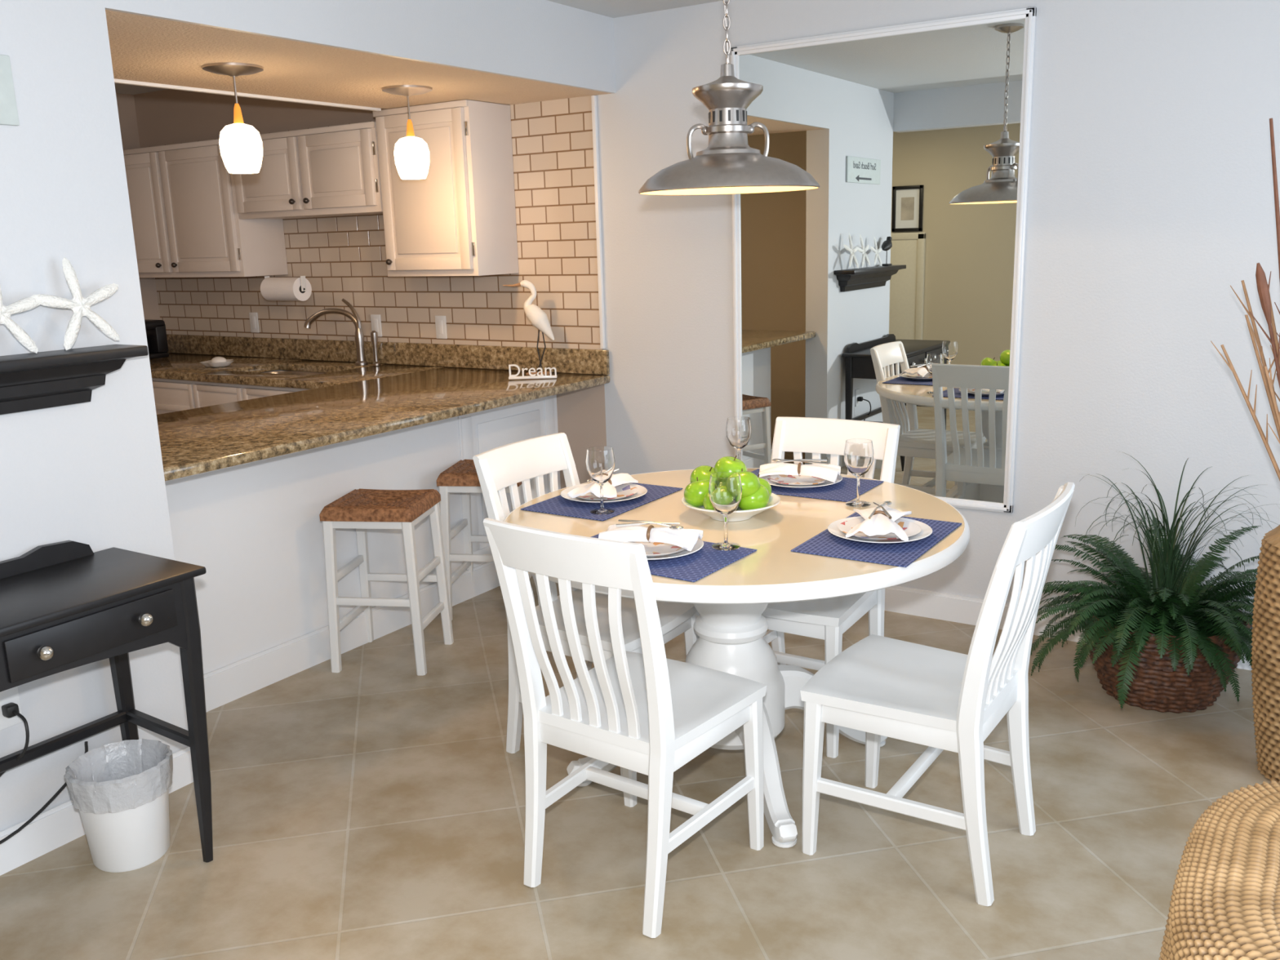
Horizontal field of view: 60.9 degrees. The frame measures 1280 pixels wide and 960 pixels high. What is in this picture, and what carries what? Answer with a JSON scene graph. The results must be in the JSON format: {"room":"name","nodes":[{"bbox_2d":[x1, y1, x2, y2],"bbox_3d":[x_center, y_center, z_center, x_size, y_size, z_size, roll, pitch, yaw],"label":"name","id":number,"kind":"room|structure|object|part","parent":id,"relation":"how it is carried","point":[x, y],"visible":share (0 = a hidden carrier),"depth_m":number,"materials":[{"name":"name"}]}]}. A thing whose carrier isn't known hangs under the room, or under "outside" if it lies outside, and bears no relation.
{"room":"dining room","nodes":[
{"label":"dining room","id":0,"kind":"room"},
{"bbox_2d":[0,0,188,831],"bbox_3d":[-1.709,-0.210,2.579,0.150,2.452,1.110,6,15,32],"label":"wall","id":1,"kind":"structure","parent":0,"point":[91,473],"depth_m":2.80,"materials":[{"name":"paint"}]},
{"bbox_2d":[0,54,19,125],"bbox_3d":[-1.662,-0.878,2.380,0.013,0.160,0.580,6,15,32],"label":"wall sign","id":2,"kind":"object","parent":1,"relation":"attached to","point":[8,108],"visible":1,"depth_m":2.60,"materials":[{"name":"white"}]},
{"bbox_2d":[0,686,22,730],"bbox_3d":[-1.598,0.569,2.742,0.006,0.116,0.070,6,15,32],"label":"wall outlet","id":3,"kind":"object","parent":1,"relation":"attached to","point":[10,695],"visible":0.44,"depth_m":2.75,"materials":[{"name":"white plastic"}]},
{"bbox_2d":[0,702,88,844],"bbox_3d":[-1.569,0.740,2.724,0.094,0.343,0.424,6,15,32],"label":"power cord","id":4,"kind":"object","parent":1,"relation":"attached to","point":[11,709],"visible":0.89,"depth_m":2.73,"materials":[{"name":"plastic"}]},
{"bbox_2d":[0,344,148,414],"bbox_3d":[-1.593,-0.195,2.491,0.139,0.138,0.955,6,15,32],"label":"mantel shelf","id":5,"kind":"object","parent":1,"relation":"attached to","point":[30,381],"visible":1,"depth_m":2.70,"materials":[{"name":"black paint"}]},
{"bbox_2d":[0,285,39,353],"bbox_3d":[-1.515,-0.402,2.578,0.048,0.215,0.226,7,15,34],"label":"starfish","id":6,"kind":"object","parent":5,"relation":"on","point":[24,304],"visible":1,"depth_m":2.60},
{"bbox_2d":[30,257,119,350],"bbox_3d":[-1.411,-0.446,2.737,0.048,0.227,0.237,6,15,31],"label":"starfish","id":7,"kind":"object","parent":5,"relation":"on","point":[80,305],"visible":1,"depth_m":2.73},
{"bbox_2d":[0,746,193,875],"bbox_3d":[-1.606,0.941,2.789,0.014,0.110,1.110,6,15,32],"label":"baseboard","id":8,"kind":"structure","parent":1,"relation":"attached to","point":[59,825],"depth_m":2.86,"materials":[{"name":"white wood"}]},
{"bbox_2d":[103,0,615,93],"bbox_3d":[-0.752,-1.594,3.727,0.020,0.304,2.350,6,15,32],"label":"header","id":9,"kind":"object","parent":1,"relation":"attached to","point":[544,41],"depth_m":3.82,"materials":[{"name":"white paint"}]},
{"bbox_2d":[115,93,159,319],"bbox_3d":[-4.016,-0.750,5.318,0.150,2.452,3.600,6,15,32],"label":"wall","id":10,"kind":"structure","parent":0,"point":[126,102],"depth_m":6.51,"materials":[{"name":"paint"}]},
{"bbox_2d":[105,9,611,109],"bbox_3d":[-1.202,-1.644,4.012,1.050,0.304,2.350,6,15,32],"label":"ceiling","id":11,"kind":"structure","parent":0,"point":[146,49],"depth_m":3.89,"materials":[{"name":"white paint"}]},
{"bbox_2d":[201,62,263,173],"bbox_3d":[-1.400,-1.254,3.795,0.200,0.352,0.200,6,15,32],"label":"pendant light","id":12,"kind":"object","parent":11,"relation":"hanging from","point":[241,144],"visible":1,"depth_m":3.76,"materials":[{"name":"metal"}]},
{"bbox_2d":[233,103,244,123],"bbox_3d":[-1.401,-1.274,3.791,0.040,0.070,0.040,6,15,32],"label":"socket","id":13,"kind":"object","parent":12,"relation":"attached to","point":[237,117],"depth_m":3.78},
{"bbox_3d":[-1.397,-1.163,3.816,0.144,0.165,0.144,6,15,32],"label":"lamp shade","id":14,"kind":"part","parent":12,"relation":"part of","materials":[{"name":"white glass"}]},
{"bbox_2d":[114,78,381,111],"bbox_3d":[-1.742,-1.512,4.192,0.024,0.024,2.010,6,15,32],"label":"trim","id":15,"kind":"structure","parent":11,"relation":"attached to","point":[116,81],"depth_m":4.38,"materials":[{"name":"white wood"}]},
{"bbox_2d":[382,84,432,179],"bbox_3d":[-0.934,-1.408,4.430,0.200,0.352,0.200,6,15,32],"label":"pendant light","id":16,"kind":"object","parent":11,"relation":"hanging from","point":[411,153],"visible":1,"depth_m":4.39,"materials":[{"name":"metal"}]},
{"bbox_2d":[406,119,414,136],"bbox_3d":[-0.935,-1.429,4.425,0.040,0.070,0.040,6,15,32],"label":"socket","id":17,"kind":"object","parent":16,"relation":"attached to","point":[410,131],"depth_m":4.41,"materials":[{"name":"glass"}]},
{"bbox_3d":[-0.932,-1.317,4.450,0.144,0.165,0.144,6,15,32],"label":"lamp shade","id":18,"kind":"part","parent":16,"relation":"part of","materials":[{"name":"white glass"}]},
{"bbox_2d":[164,395,560,674],"bbox_3d":[-1.055,0.182,4.356,0.073,0.879,2.350,6,15,32],"label":"wall","id":19,"kind":"structure","parent":0,"point":[255,529],"depth_m":3.96,"materials":[{"name":"white paint"}]},
{"bbox_2d":[203,561,500,711],"bbox_3d":[-1.011,0.553,4.408,0.014,0.130,2.335,6,15,32],"label":"baseboard","id":20,"kind":"structure","parent":19,"relation":"attached to","point":[226,684],"depth_m":4.08,"materials":[{"name":"white wood"}]},
{"bbox_2d":[457,395,555,567],"bbox_3d":[-0.586,-0.038,4.983,0.008,0.749,0.670,6,15,32],"label":"wall","id":21,"kind":"structure","parent":19,"relation":"attached to","point":[495,433],"depth_m":4.87,"materials":[{"name":"white paint"}]},
{"bbox_2d":[133,88,606,488],"bbox_3d":[-1.610,-0.963,5.954,3.485,2.452,0.120,6,15,32],"label":"wall back kitchen","id":22,"kind":"structure","parent":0,"point":[169,116],"depth_m":5.91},
{"bbox_2d":[123,138,288,277],"bbox_3d":[-2.566,-1.511,6.154,1.200,0.710,0.346,6,15,32],"label":"upper cabinet","id":23,"kind":"object","parent":22,"relation":"attached to","point":[186,222],"visible":0.77,"depth_m":5.93,"materials":[{"name":"paint"}]},
{"bbox_2d":[260,275,311,301],"bbox_3d":[-1.889,-1.022,5.806,0.290,0.131,0.123,6,15,32],"label":"paper towel roll","id":24,"kind":"object","parent":23,"relation":"attached to","point":[277,289],"visible":1,"depth_m":5.75,"materials":[{"name":"paper"}]},
{"bbox_2d":[233,121,382,218],"bbox_3d":[-1.617,-1.552,5.519,1.055,0.410,0.346,6,15,32],"label":"upper cabinet","id":25,"kind":"object","parent":22,"relation":"attached to","point":[333,171],"visible":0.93,"depth_m":5.35,"materials":[{"name":"paint"}]},
{"bbox_2d":[138,95,603,349],"bbox_3d":[-1.592,-1.297,5.782,3.335,1.118,0.008,6,15,32],"label":"tile backsplash","id":26,"kind":"structure","parent":22,"relation":"attached to","point":[340,257],"depth_m":5.41,"materials":[{"name":"beige tile"}]},
{"bbox_2d":[248,312,259,333],"bbox_3d":[-2.229,-0.909,6.285,0.072,0.116,0.008,6,15,32],"label":"wall outlet","id":27,"kind":"object","parent":26,"relation":"attached to","point":[254,322],"depth_m":6.28,"materials":[{"name":"white plastic"}]},
{"bbox_2d":[370,314,382,336],"bbox_3d":[-1.396,-0.817,5.758,0.072,0.116,0.008,6,15,32],"label":"wall outlet","id":28,"kind":"object","parent":26,"relation":"attached to","point":[375,319],"depth_m":5.75,"materials":[{"name":"white plastic"}]},
{"bbox_2d":[435,315,447,338],"bbox_3d":[-1.009,-0.774,5.514,0.072,0.116,0.008,6,15,32],"label":"wall outlet","id":29,"kind":"object","parent":26,"relation":"attached to","point":[440,321],"depth_m":5.51,"materials":[{"name":"white plastic"}]},
{"bbox_2d":[373,99,518,276],"bbox_3d":[-0.923,-1.349,5.111,0.575,0.761,0.346,6,15,32],"label":"upper cabinet","id":30,"kind":"object","parent":22,"relation":"attached to","point":[460,220],"visible":1,"depth_m":4.97,"materials":[{"name":"paint"}]},
{"bbox_2d":[114,0,722,94],"bbox_3d":[-1.311,-1.413,2.104,8.000,0.080,5.920,6,15,32],"label":"ceiling","id":31,"kind":"structure","parent":0,"point":[610,8],"depth_m":4.43,"materials":[{"name":"paint"}]},
{"bbox_2d":[638,0,820,195],"bbox_3d":[0.231,-1.182,2.892,0.494,0.802,0.494,-2,13,0],"label":"pendant lamp","id":32,"kind":"object","parent":31,"relation":"hanging from","point":[728,165],"visible":1,"depth_m":2.87,"materials":[{"name":"metal"}]},
{"bbox_3d":[0.226,-1.337,2.857,0.019,0.480,0.016,11,17,44],"label":"chain","id":33,"kind":"part","parent":32,"relation":"part of","materials":[{"name":"metal"}]},
{"bbox_3d":[0.238,-0.953,2.943,0.494,0.332,0.494,-2,13,0],"label":"lamp shade","id":34,"kind":"part","parent":32,"relation":"part of","materials":[{"name":"metal"}]},
{"bbox_2d":[0,576,1271,959],"bbox_3d":[-1.238,1.057,2.654,8.000,0.080,5.920,6,15,32],"label":"floor","id":35,"kind":"structure","parent":0,"point":[374,808],"depth_m":2.82,"materials":[{"name":"tile"}]},
{"bbox_2d":[0,540,213,862],"bbox_3d":[-1.501,0.647,2.475,0.430,0.816,1.025,6,15,32],"label":"console table","id":36,"kind":"object","parent":35,"relation":"on","point":[65,605],"visible":0.98,"depth_m":2.65,"materials":[{"name":"black paint"}]},
{"bbox_2d":[63,738,173,872],"bbox_3d":[-1.331,0.846,2.817,0.251,0.266,0.253,6,15,32],"label":"waste bin","id":37,"kind":"object","parent":35,"relation":"on","point":[119,790],"visible":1,"depth_m":2.75,"materials":[{"name":"white plastic"}]},
{"bbox_2d":[151,369,307,414],"bbox_3d":[-2.331,0.038,5.173,2.970,0.880,2.328,6,15,32],"label":"base cabinet","id":38,"kind":"object","parent":35,"relation":"on","point":[170,395],"visible":0.12,"depth_m":5.62,"materials":[{"name":"paint"}]},
{"bbox_2d":[149,333,609,481],"bbox_3d":[-2.188,-0.449,4.950,3.375,0.155,2.348,6,15,32],"label":"countertop","id":39,"kind":"structure","parent":38,"relation":"on","point":[413,384],"depth_m":4.78,"materials":[{"name":"brown stone"}]},
{"bbox_2d":[144,319,168,359],"bbox_3d":[-2.928,-0.828,6.415,0.180,0.220,0.200,6,15,32],"label":"coffee maker","id":40,"kind":"object","parent":39,"relation":"on","point":[156,333],"visible":0.5,"depth_m":6.41,"materials":[{"name":"black paint"}]},
{"bbox_2d":[200,356,234,367],"bbox_3d":[-2.263,-0.636,5.848,0.184,0.055,0.178,6,15,32],"label":"soap dish","id":41,"kind":"object","parent":39,"relation":"on","point":[216,362],"visible":1,"depth_m":5.80,"materials":[{"name":"white ceramic"}]},
{"bbox_2d":[262,370,323,375],"bbox_3d":[-1.799,-0.457,5.682,0.660,0.167,0.360,6,15,32],"label":"sink","id":42,"kind":"object","parent":39,"relation":"in","point":[288,372],"visible":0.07,"depth_m":5.91,"materials":[{"name":"metal"}]},
{"bbox_2d":[303,298,380,365],"bbox_3d":[-1.560,-0.778,5.721,0.415,0.346,0.090,1,13,13],"label":"kitchen faucet","id":43,"kind":"object","parent":39,"relation":"on","point":[359,337],"visible":1,"depth_m":5.70,"materials":[{"name":"metal"}]},
{"bbox_2d":[502,280,554,375],"bbox_3d":[-0.513,-0.706,5.048,0.238,0.438,0.082,1,13,13],"label":"heron figurine","id":44,"kind":"object","parent":39,"relation":"on","point":[535,314],"visible":0.96,"depth_m":5.01,"materials":[{"name":"ceramic"}]},
{"bbox_2d":[508,364,557,379],"bbox_3d":[-0.488,-0.495,4.949,0.220,0.067,0.030,-1,13,1],"label":"sign","id":45,"kind":"object","parent":39,"relation":"on","point":[541,375],"visible":1,"depth_m":4.94,"materials":[{"name":"white wood"}]},
{"bbox_2d":[319,488,453,675],"bbox_3d":[-0.946,0.370,4.085,0.362,0.624,0.342,0,13,9],"label":"stool","id":46,"kind":"object","parent":35,"relation":"on","point":[361,510],"visible":1,"depth_m":3.97,"materials":[{"name":"white paint"}]},
{"bbox_3d":[-0.954,0.089,4.022,0.342,0.049,0.322,0,13,9],"label":"rush seat","id":47,"kind":"part","parent":46,"relation":"part of","materials":[{"name":"brown wicker"}]},
{"bbox_2d":[436,459,537,620],"bbox_3d":[-0.622,0.248,4.594,0.362,0.624,0.342,0,13,9],"label":"stool","id":48,"kind":"object","parent":35,"relation":"on","point":[462,477],"visible":0.42,"depth_m":4.47,"materials":[{"name":"white paint"}]},
{"bbox_3d":[-0.631,-0.033,4.531,0.342,0.049,0.322,0,13,9],"label":"rush seat","id":49,"kind":"part","parent":48,"relation":"part of","materials":[{"name":"brown wicker"}]},
{"bbox_2d":[472,432,699,776],"bbox_3d":[-0.145,0.365,3.299,0.552,0.933,0.446,6,15,32],"label":"dining chair","id":50,"kind":"object","parent":35,"relation":"on","point":[497,468],"visible":0.44,"depth_m":3.29,"materials":[{"name":"white paint"}]},
{"bbox_3d":[-0.402,0.390,3.247,0.134,0.922,0.053,6,15,32],"label":"post","id":51,"kind":"part","parent":50,"relation":"part of","materials":[{"name":"white paint"}]},
{"bbox_3d":[-0.356,-0.057,3.336,0.078,0.112,0.424,6,15,32],"label":"crest rail","id":52,"kind":"part","parent":50,"relation":"part of","materials":[{"name":"white paint"}]},
{"bbox_3d":[-0.201,0.316,3.552,0.134,0.922,0.053,6,15,32],"label":"post","id":53,"kind":"part","parent":50,"relation":"part of","materials":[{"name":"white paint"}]},
{"bbox_3d":[-0.094,0.402,3.275,0.435,0.034,0.446,6,15,32],"label":"seat","id":54,"kind":"part","parent":50,"relation":"part of","materials":[{"name":"white paint"}]},
{"bbox_3d":[-0.046,0.675,3.071,0.050,0.416,0.045,6,15,32],"label":"leg","id":55,"kind":"part","parent":50,"relation":"part of","materials":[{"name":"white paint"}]},
{"bbox_3d":[0.165,0.598,3.390,0.050,0.416,0.045,6,15,32],"label":"leg","id":56,"kind":"part","parent":50,"relation":"part of","materials":[{"name":"white paint"}]},
{"bbox_2d":[483,517,766,937],"bbox_3d":[-0.018,0.514,2.612,0.446,0.933,0.552,7,15,35],"label":"dining chair","id":57,"kind":"object","parent":35,"relation":"on","point":[650,713],"visible":1,"depth_m":2.47,"materials":[{"name":"white paint"}]},
{"bbox_3d":[-0.278,0.536,2.572,0.053,0.922,0.134,7,15,35],"label":"post","id":58,"kind":"part","parent":57,"relation":"part of","materials":[{"name":"white paint"}]},
{"bbox_3d":[-0.167,0.160,2.336,0.424,0.112,0.078,7,15,35],"label":"crest rail","id":59,"kind":"part","parent":57,"relation":"part of","materials":[{"name":"white paint"}]},
{"bbox_3d":[-0.034,0.699,2.964,0.045,0.416,0.050,7,15,35],"label":"leg","id":60,"kind":"part","parent":57,"relation":"part of","materials":[{"name":"white paint"}]},
{"bbox_3d":[0.025,0.575,2.359,0.053,0.922,0.134,7,15,35],"label":"post","id":61,"kind":"part","parent":57,"relation":"part of","materials":[{"name":"white paint"}]},
{"bbox_3d":[0.017,0.534,2.666,0.446,0.034,0.435,7,15,35],"label":"seat","id":62,"kind":"part","parent":57,"relation":"part of","materials":[{"name":"white paint"}]},
{"bbox_3d":[0.284,0.739,2.741,0.045,0.416,0.050,7,15,35],"label":"leg","id":63,"kind":"part","parent":57,"relation":"part of","materials":[{"name":"white paint"}]},
{"bbox_2d":[502,467,969,848],"bbox_3d":[0.264,0.470,3.159,1.304,0.760,1.304,6,15,32],"label":"dining table","id":64,"kind":"object","parent":35,"relation":"on","point":[731,627],"visible":0.59,"depth_m":2.99,"materials":[{"name":"white paint"}]},
{"bbox_2d":[520,482,682,520],"bbox_3d":[-0.109,0.057,3.305,0.296,0.003,0.440,6,15,32],"label":"placemat","id":65,"kind":"object","parent":64,"relation":"on","point":[558,505],"visible":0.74,"depth_m":3.22,"materials":[{"name":"blue fabric"}]},
{"bbox_2d":[586,445,615,514],"bbox_3d":[-0.111,0.001,3.122,0.084,0.185,0.084,6,15,32],"label":"wine glass","id":66,"kind":"object","parent":65,"relation":"on","point":[600,460],"visible":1,"depth_m":3.09,"materials":[{"name":"clear glass"}]},
{"bbox_2d":[560,483,647,503],"bbox_3d":[-0.109,0.044,3.302,0.264,0.022,0.264,6,15,32],"label":"dinner plate","id":67,"kind":"object","parent":65,"relation":"on","point":[625,491],"visible":0.67,"depth_m":3.29,"materials":[{"name":"white ceramic"}]},
{"bbox_2d":[567,468,638,497],"bbox_3d":[-0.110,0.006,3.294,0.152,0.056,0.250,2,13,15],"label":"folded napkin","id":68,"kind":"object","parent":67,"relation":"on","point":[609,489],"visible":0.65,"depth_m":3.22,"materials":[{"name":"fabric"}]},
{"bbox_3d":[-0.109,0.041,3.301,0.210,0.016,0.210,6,15,32],"label":"salad plate","id":69,"kind":"part","parent":67,"relation":"part of","materials":[{"name":"white ceramic"}]},
{"bbox_2d":[591,530,756,582],"bbox_3d":[0.028,0.181,2.726,0.440,0.003,0.296,7,15,34],"label":"placemat","id":70,"kind":"object","parent":64,"relation":"on","point":[694,566],"visible":0.44,"depth_m":2.62,"materials":[{"name":"blue fabric"}]},
{"bbox_2d":[630,537,703,559],"bbox_3d":[0.028,0.169,2.723,0.264,0.022,0.264,7,15,34],"label":"dinner plate","id":71,"kind":"object","parent":70,"relation":"on","point":[654,550],"visible":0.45,"depth_m":2.69,"materials":[{"name":"white ceramic"}]},
{"bbox_2d":[598,519,702,551],"bbox_3d":[0.026,0.131,2.714,0.250,0.056,0.152,2,13,18],"label":"folded napkin","id":72,"kind":"object","parent":71,"relation":"on","point":[686,539],"visible":0.97,"depth_m":2.69,"materials":[{"name":"fabric"}]},
{"bbox_3d":[0.028,0.165,2.722,0.210,0.016,0.210,7,15,34],"label":"salad plate","id":73,"kind":"part","parent":71,"relation":"part of","materials":[{"name":"white ceramic"}]},
{"bbox_2d":[708,471,742,550],"bbox_3d":[0.215,0.078,2.730,0.084,0.185,0.084,6,15,32],"label":"wine glass","id":74,"kind":"object","parent":70,"relation":"on","point":[725,488],"visible":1,"depth_m":2.70,"materials":[{"name":"clear glass"}]},
{"bbox_2d":[681,455,780,521],"bbox_3d":[0.252,0.017,3.045,0.279,0.172,0.276,6,15,32],"label":"fruit bowl","id":75,"kind":"object","parent":64,"relation":"on","point":[757,497],"visible":0.6,"depth_m":3.00,"materials":[{"name":"green food"}]},
{"bbox_2d":[725,416,751,459],"bbox_3d":[0.324,-0.111,3.566,0.084,0.185,0.084,6,15,32],"label":"wine glass","id":76,"kind":"object","parent":64,"relation":"on","point":[738,428],"visible":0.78,"depth_m":3.53,"materials":[{"name":"clear glass"}]},
{"bbox_2d":[751,468,884,502],"bbox_3d":[0.502,0.013,3.417,0.440,0.003,0.296,6,15,32],"label":"placemat","id":77,"kind":"object","parent":64,"relation":"on","point":[845,491],"visible":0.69,"depth_m":3.32,"materials":[{"name":"blue fabric"}]},
{"bbox_2d":[758,474,842,488],"bbox_3d":[0.501,0.001,3.415,0.264,0.022,0.264,6,15,32],"label":"dinner plate","id":78,"kind":"object","parent":77,"relation":"on","point":[785,481],"visible":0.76,"depth_m":3.40,"materials":[{"name":"white ceramic"}]},
{"bbox_3d":[0.501,-0.002,3.414,0.210,0.016,0.210,6,15,32],"label":"salad plate","id":79,"kind":"part","parent":78,"relation":"part of","materials":[{"name":"white ceramic"}]},
{"bbox_2d":[759,458,840,482],"bbox_3d":[0.500,-0.037,3.406,0.250,0.056,0.152,2,13,15],"label":"folded napkin","id":80,"kind":"object","parent":78,"relation":"on","point":[826,471],"visible":1,"depth_m":3.38,"materials":[{"name":"fabric"}]},
{"bbox_2d":[844,438,873,506],"bbox_3d":[0.626,-0.021,3.119,0.084,0.185,0.084,6,15,32],"label":"wine glass","id":81,"kind":"object","parent":64,"relation":"on","point":[858,452],"visible":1,"depth_m":3.08,"materials":[{"name":"clear glass"}]},
{"bbox_2d":[791,511,961,567],"bbox_3d":[0.617,0.146,2.805,0.296,0.003,0.440,6,15,32],"label":"placemat","id":82,"kind":"object","parent":64,"relation":"on","point":[825,543],"visible":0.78,"depth_m":2.71,"materials":[{"name":"blue fabric"}]},
{"bbox_2d":[827,515,932,543],"bbox_3d":[0.617,0.133,2.803,0.264,0.022,0.264,6,15,32],"label":"dinner plate","id":83,"kind":"object","parent":82,"relation":"on","point":[914,530],"visible":0.68,"depth_m":2.79,"materials":[{"name":"white ceramic"}]},
{"bbox_2d":[845,500,911,541],"bbox_3d":[0.616,0.096,2.794,0.152,0.056,0.250,2,13,15],"label":"folded napkin","id":84,"kind":"object","parent":83,"relation":"on","point":[880,519],"visible":1,"depth_m":2.72,"materials":[{"name":"fabric"}]},
{"bbox_3d":[0.617,0.130,2.802,0.210,0.016,0.210,6,15,32],"label":"salad plate","id":85,"kind":"part","parent":83,"relation":"part of","materials":[{"name":"white ceramic"}]},
{"bbox_2d":[761,416,900,758],"bbox_3d":[0.526,0.307,3.470,0.446,0.933,0.552,6,15,32],"label":"dining chair","id":86,"kind":"object","parent":35,"relation":"on","point":[827,620],"visible":0.27,"depth_m":3.47,"materials":[{"name":"white paint"}]},
{"bbox_3d":[0.470,0.258,3.724,0.053,0.922,0.134,6,15,32],"label":"post","id":87,"kind":"part","parent":86,"relation":"part of","materials":[{"name":"white paint"}]},
{"bbox_3d":[0.496,0.350,3.429,0.446,0.034,0.435,6,15,32],"label":"seat","id":88,"kind":"part","parent":86,"relation":"part of","materials":[{"name":"white paint"}]},
{"bbox_3d":[0.572,0.622,3.231,0.045,0.416,0.050,6,15,32],"label":"leg","id":89,"kind":"part","parent":86,"relation":"part of","materials":[{"name":"white paint"}]},
{"bbox_3d":[0.642,-0.140,3.575,0.424,0.112,0.078,6,15,32],"label":"crest rail","id":90,"kind":"part","parent":86,"relation":"part of","materials":[{"name":"white paint"}]},
{"bbox_3d":[0.784,0.293,3.525,0.053,0.922,0.134,6,15,32],"label":"post","id":91,"kind":"part","parent":86,"relation":"part of","materials":[{"name":"white paint"}]},
{"bbox_2d":[800,481,1075,906],"bbox_3d":[0.729,0.476,2.687,0.552,0.933,0.446,7,15,34],"label":"dining chair","id":92,"kind":"object","parent":35,"relation":"on","point":[940,700],"visible":1,"depth_m":2.60,"materials":[{"name":"white paint"}]},
{"bbox_3d":[0.434,0.740,2.716,0.050,0.416,0.045,7,15,34],"label":"leg","id":93,"kind":"part","parent":92,"relation":"part of","materials":[{"name":"white paint"}]},
{"bbox_3d":[0.654,0.664,3.029,0.050,0.416,0.045,7,15,34],"label":"leg","id":94,"kind":"part","parent":92,"relation":"part of","materials":[{"name":"white paint"}]},
{"bbox_3d":[0.682,0.501,2.727,0.435,0.034,0.446,7,15,34],"label":"seat","id":95,"kind":"part","parent":92,"relation":"part of","materials":[{"name":"white paint"}]},
{"bbox_3d":[0.779,0.536,2.435,0.134,0.922,0.053,7,15,34],"label":"post","id":96,"kind":"part","parent":92,"relation":"part of","materials":[{"name":"white paint"}]},
{"bbox_3d":[0.913,0.099,2.466,0.078,0.112,0.424,7,15,34],"label":"crest rail","id":97,"kind":"part","parent":92,"relation":"part of","materials":[{"name":"white paint"}]},
{"bbox_3d":[0.989,0.463,2.734,0.134,0.922,0.053,7,15,34],"label":"post","id":98,"kind":"part","parent":92,"relation":"part of","materials":[{"name":"white paint"}]},
{"bbox_2d":[1030,450,1278,713],"bbox_3d":[1.680,0.329,3.535,0.896,0.790,0.761,6,15,32],"label":"potted fern","id":99,"kind":"object","parent":35,"relation":"on","point":[1166,642],"visible":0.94,"depth_m":3.46,"materials":[{"name":"green plant"}]},
{"bbox_2d":[1158,779,1279,959],"bbox_3d":[1.060,0.874,1.425,0.790,0.679,0.848,6,15,32],"label":"wicker armchair","id":100,"kind":"object","parent":35,"relation":"on","point":[1224,904],"visible":1,"depth_m":1.45,"materials":[{"name":"wicker"}]},
{"bbox_2d":[1210,118,1279,782],"bbox_3d":[1.788,-0.044,2.893,0.518,1.791,0.351,3,13,21],"label":"floor vase","id":101,"kind":"object","parent":35,"relation":"on","point":[1265,639],"visible":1,"depth_m":2.96,"materials":[{"name":"brown wicker"}]},
{"bbox_2d":[596,0,1279,628],"bbox_3d":[1.757,-0.589,3.825,4.515,2.452,0.120,6,15,32],"label":"wall","id":102,"kind":"structure","parent":0,"point":[1151,193],"depth_m":3.84,"materials":[{"name":"paint"}]},
{"bbox_2d":[591,95,605,348],"bbox_3d":[-0.186,-1.144,4.886,0.020,1.107,0.020,6,15,32],"label":"trim","id":103,"kind":"structure","parent":102,"relation":"attached to","point":[593,98],"depth_m":4.87,"materials":[{"name":"white wood"}]},
{"bbox_2d":[730,6,1036,513],"bbox_3d":[0.889,-0.806,4.255,1.186,1.800,0.025,6,15,32],"label":"wall mirror","id":104,"kind":"object","parent":102,"relation":"attached to","point":[890,290],"visible":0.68,"depth_m":4.18,"materials":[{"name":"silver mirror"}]},
{"bbox_2d":[884,585,1252,670],"bbox_3d":[1.596,0.549,4.124,4.670,0.110,0.014,6,15,32],"label":"baseboard","id":105,"kind":"structure","parent":102,"relation":"attached to","point":[899,599],"depth_m":4.35,"materials":[{"name":"white wood"}]},
{"bbox_2d":[1080,594,1251,713],"bbox_3d":[1.727,0.570,3.612,0.507,0.285,0.507,6,15,32],"label":"basket","id":106,"kind":"object","parent":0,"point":[1156,686],"depth_m":3.44,"materials":[{"name":"wicker"}]}
]}

